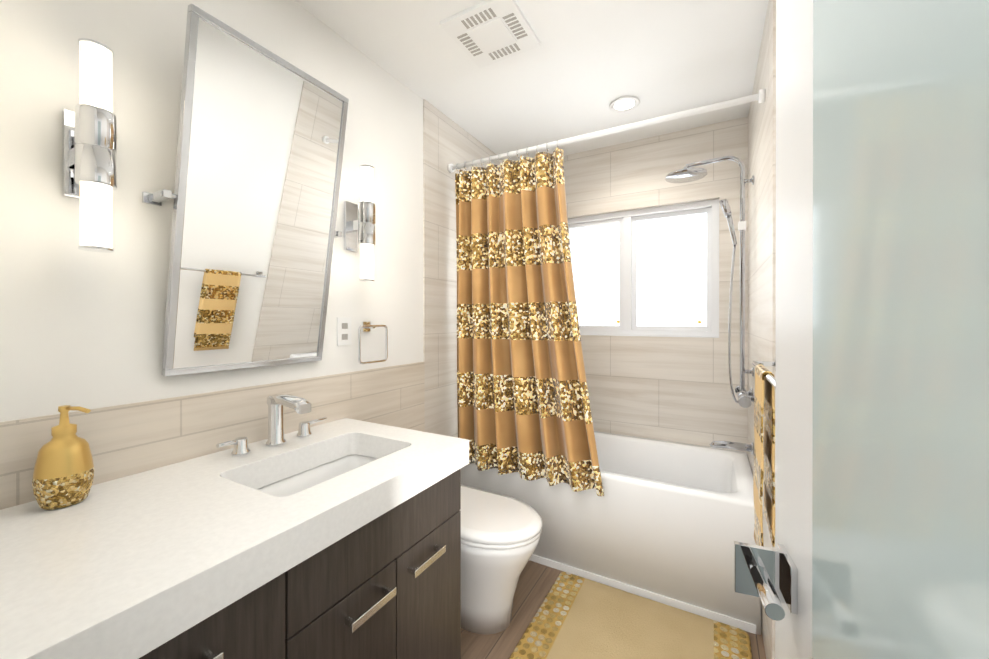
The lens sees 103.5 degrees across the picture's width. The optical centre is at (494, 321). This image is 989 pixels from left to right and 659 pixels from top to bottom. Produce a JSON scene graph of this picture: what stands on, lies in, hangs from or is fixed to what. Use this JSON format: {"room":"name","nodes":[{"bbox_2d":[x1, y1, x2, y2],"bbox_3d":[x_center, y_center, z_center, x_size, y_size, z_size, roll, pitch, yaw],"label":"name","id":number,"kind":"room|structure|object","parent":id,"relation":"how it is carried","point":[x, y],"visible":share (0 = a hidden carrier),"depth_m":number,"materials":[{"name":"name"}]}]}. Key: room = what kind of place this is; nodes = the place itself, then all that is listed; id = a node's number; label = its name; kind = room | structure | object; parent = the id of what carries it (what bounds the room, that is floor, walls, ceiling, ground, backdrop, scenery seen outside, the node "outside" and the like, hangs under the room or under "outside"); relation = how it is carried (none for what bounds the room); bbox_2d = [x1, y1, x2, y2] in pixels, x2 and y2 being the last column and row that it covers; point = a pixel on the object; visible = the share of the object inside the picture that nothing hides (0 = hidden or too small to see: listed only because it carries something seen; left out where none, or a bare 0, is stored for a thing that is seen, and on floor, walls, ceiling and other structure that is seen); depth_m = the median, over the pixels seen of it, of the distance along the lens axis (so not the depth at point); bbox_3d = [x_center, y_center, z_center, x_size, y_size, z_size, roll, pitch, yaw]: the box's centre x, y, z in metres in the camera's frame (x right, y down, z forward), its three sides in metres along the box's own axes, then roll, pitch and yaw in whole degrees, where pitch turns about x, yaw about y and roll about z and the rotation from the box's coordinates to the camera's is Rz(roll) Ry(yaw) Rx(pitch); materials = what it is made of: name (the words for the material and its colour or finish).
{"room":"bathroom","nodes":[
{"label":"bathroom","id":0,"kind":"room"},
{"bbox_2d":[0,0,422,421],"bbox_3d":[-0.564,0.049,1.878,0.150,2.440,2.880,0,0,29],"label":"wall","id":1,"kind":"structure","parent":0,"point":[82,328],"depth_m":1.03,"materials":[{"name":"paint"}]},
{"bbox_2d":[62,38,116,252],"bbox_3d":[-0.940,-0.394,0.907,0.136,0.464,0.068,0,0,29],"label":"sconce","id":2,"kind":"object","parent":1,"relation":"attached to","point":[89,152],"visible":1,"depth_m":0.87,"materials":[{"name":"white glass"}]},
{"bbox_2d":[0,362,424,509],"bbox_3d":[-0.755,0.743,1.373,0.008,1.055,1.570,0,0,29],"label":"tile wainscot","id":3,"kind":"structure","parent":1,"relation":"attached to","point":[124,440],"depth_m":1.15,"materials":[{"name":"beige tile"}]},
{"bbox_2d":[142,4,348,376],"bbox_3d":[-0.724,-0.329,1.245,0.173,0.961,0.574,0,0,29],"label":"mirror","id":4,"kind":"object","parent":1,"relation":"attached to","point":[261,139],"visible":1,"depth_m":1.18,"materials":[{"name":"silver metal"}]},
{"bbox_2d":[337,317,350,345],"bbox_3d":[-0.622,0.042,1.612,0.006,0.115,0.070,0,0,29],"label":"electrical outlet","id":5,"kind":"object","parent":1,"relation":"attached to","point":[343,330],"visible":1,"depth_m":1.61,"materials":[{"name":"white plastic"}]},
{"bbox_2d":[344,165,375,281],"bbox_3d":[-0.550,-0.395,1.606,0.136,0.464,0.068,0,0,29],"label":"sconce","id":6,"kind":"object","parent":1,"relation":"attached to","point":[360,223],"visible":1,"depth_m":1.57,"materials":[{"name":"white glass"}]},
{"bbox_2d":[358,322,387,363],"bbox_3d":[-0.544,0.092,1.701,0.055,0.179,0.166,0,0,29],"label":"towel ring","id":7,"kind":"object","parent":1,"relation":"attached to","point":[366,326],"visible":1,"depth_m":1.69,"materials":[{"name":"silver metal"}]},
{"bbox_2d":[423,99,502,437],"bbox_3d":[-0.120,0.048,2.512,0.008,2.440,1.040,0,0,29],"label":"wall tile","id":8,"kind":"structure","parent":1,"relation":"attached to","point":[447,140],"depth_m":2.18,"materials":[{"name":"beige tile"}]},
{"bbox_2d":[447,89,764,172],"bbox_3d":[0.397,-0.881,1.884,1.502,0.048,0.048,0,0,29],"label":"curtain rod","id":9,"kind":"object","parent":8,"relation":"attached to","point":[759,97],"visible":0.96,"depth_m":1.76,"materials":[{"name":"white metal"}]},
{"bbox_2d":[455,140,603,495],"bbox_3d":[0.146,-0.044,2.028,0.853,1.708,0.089,0,0,29],"label":"shower curtain","id":10,"kind":"object","parent":9,"relation":"hanging from","point":[523,407],"visible":0.98,"depth_m":2.02,"materials":[{"name":"fabric"},{"name":"gold sequins"}]},
{"bbox_2d":[294,0,768,160],"bbox_3d":[-0.161,-1.219,0.883,1.820,0.100,4.220,0,0,29],"label":"ceiling","id":11,"kind":"structure","parent":0,"point":[582,67],"depth_m":1.77,"materials":[{"name":"paint"}]},
{"bbox_2d":[440,0,540,67],"bbox_3d":[-0.009,-1.159,1.577,0.300,0.020,0.300,0,0,29],"label":"fan","id":12,"kind":"object","parent":11,"relation":"attached to","point":[485,33],"visible":1,"depth_m":1.55,"materials":[{"name":"white plastic"}]},
{"bbox_2d":[609,96,639,112],"bbox_3d":[0.700,-1.166,2.098,0.156,0.008,0.156,0,0,29],"label":"recessed light","id":13,"kind":"object","parent":11,"relation":"in","point":[624,104],"visible":1,"depth_m":2.10,"materials":[{"name":"white plastic"}]},
{"bbox_2d":[461,560,765,658],"bbox_3d":[-0.161,1.321,0.888,1.820,0.100,4.220,0,0,29],"label":"floor","id":14,"kind":"structure","parent":0,"point":[536,581],"depth_m":1.61,"materials":[{"name":"brown wood"}]},
{"bbox_2d":[139,469,460,658],"bbox_3d":[-0.606,0.877,0.990,0.622,0.789,1.034,0,0,29],"label":"bathroom vanity","id":15,"kind":"object","parent":14,"relation":"on","point":[386,585],"visible":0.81,"depth_m":0.94,"materials":[{"name":"brown wood"}]},
{"bbox_2d":[0,418,468,658],"bbox_3d":[-0.608,0.441,1.001,0.609,0.080,1.059,0,0,29],"label":"countertop","id":16,"kind":"structure","parent":15,"relation":"on","point":[137,565],"depth_m":0.75,"materials":[{"name":"stone"}]},
{"bbox_2d":[32,405,93,509],"bbox_3d":[-0.944,0.294,0.856,0.098,0.214,0.092,0,0,29],"label":"soap dispenser","id":17,"kind":"object","parent":16,"relation":"on","point":[63,475],"visible":1,"depth_m":0.83,"materials":[{"name":"gold metal"}]},
{"bbox_2d":[216,394,325,455],"bbox_3d":[-0.659,0.318,1.238,0.179,0.165,0.358,0,0,29],"label":"faucet","id":18,"kind":"object","parent":16,"relation":"on","point":[276,403],"visible":1,"depth_m":1.25,"materials":[{"name":"silver metal"}]},
{"bbox_2d":[256,454,376,496],"bbox_3d":[-0.496,0.561,1.148,0.350,0.158,0.510,0,0,29],"label":"sink","id":19,"kind":"object","parent":16,"relation":"in","point":[297,483],"visible":0.08,"depth_m":1.28,"materials":[{"name":"white ceramic"}]},
{"bbox_2d":[460,485,541,633],"bbox_3d":[-0.139,0.940,1.740,0.734,0.659,0.382,0,0,29],"label":"toilet","id":20,"kind":"object","parent":14,"relation":"on","point":[500,535],"visible":0.31,"depth_m":1.57,"materials":[{"name":"white ceramic"}]},
{"bbox_2d":[461,431,761,634],"bbox_3d":[0.608,1.009,2.266,1.500,0.520,0.760,0,0,29],"label":"bathtub","id":21,"kind":"object","parent":14,"relation":"on","point":[669,523],"visible":0.65,"depth_m":1.84,"materials":[{"name":"ceramic"}]},
{"bbox_2d":[509,572,751,658],"bbox_3d":[0.535,1.262,1.505,0.795,0.015,0.615,0,0,29],"label":"rug","id":22,"kind":"object","parent":14,"relation":"on","point":[576,617],"visible":0.98,"depth_m":1.58,"materials":[{"name":"beige fabric"}]},
{"bbox_2d":[564,116,747,454],"bbox_3d":[0.830,0.048,2.663,1.820,2.440,0.150,0,0,29],"label":"wall","id":23,"kind":"structure","parent":0,"point":[675,389],"depth_m":2.43,"materials":[{"name":"tile"}]},
{"bbox_2d":[568,199,718,337],"bbox_3d":[0.913,-0.317,2.585,1.000,0.830,0.094,0,0,29],"label":"window","id":24,"kind":"structure","parent":23,"relation":"in","point":[653,272],"depth_m":2.55,"materials":[{"name":"plastic"}]},
{"bbox_2d":[775,281,775,538],"bbox_3d":[0.569,0.052,0.479,0.150,2.440,4.220,0,0,29],"label":"wall","id":25,"kind":"structure","parent":0,"point":[775,413],"depth_m":1.31,"materials":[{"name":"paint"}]},
{"bbox_2d":[748,0,775,658],"bbox_3d":[1.201,0.050,1.775,0.008,2.440,1.040,0,0,29],"label":"wall tiles","id":26,"kind":"structure","parent":25,"relation":"attached to","point":[761,222],"depth_m":1.55,"materials":[{"name":"beige tile"}]},
{"bbox_2d":[665,156,753,407],"bbox_3d":[1.096,-0.215,2.005,0.400,1.232,0.370,0,0,29],"label":"shower","id":27,"kind":"object","parent":26,"relation":"attached to","point":[686,173],"visible":1,"depth_m":1.93,"materials":[{"name":"silver metal"}]},
{"bbox_2d":[710,441,753,454],"bbox_3d":[1.188,0.624,1.956,0.189,0.060,0.060,0,0,29],"label":"tub spout","id":28,"kind":"object","parent":26,"relation":"attached to","point":[733,446],"visible":1,"depth_m":1.94,"materials":[{"name":"silver metal"}]},
{"bbox_2d":[752,358,775,388],"bbox_3d":[0.760,0.141,1.048,0.069,0.040,0.580,0,0,29],"label":"towel bar","id":29,"kind":"object","parent":25,"relation":"attached to","point":[770,378],"visible":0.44,"depth_m":1.25,"materials":[{"name":"silver metal"}]},
{"bbox_2d":[753,364,774,546],"bbox_3d":[0.745,0.390,1.080,0.031,0.523,0.200,0,0,29],"label":"hanging towel","id":30,"kind":"object","parent":29,"relation":"hanging from","point":[764,407],"visible":0.98,"depth_m":1.05,"materials":[{"name":"gold fabric"}]},
{"bbox_2d":[734,0,988,658],"bbox_3d":[0.290,0.249,0.244,0.160,2.023,0.626,0,0,22],"label":"door","id":31,"kind":"structure","parent":25,"relation":"in","point":[880,550],"depth_m":0.29,"materials":[{"name":"glass"}]}
]}

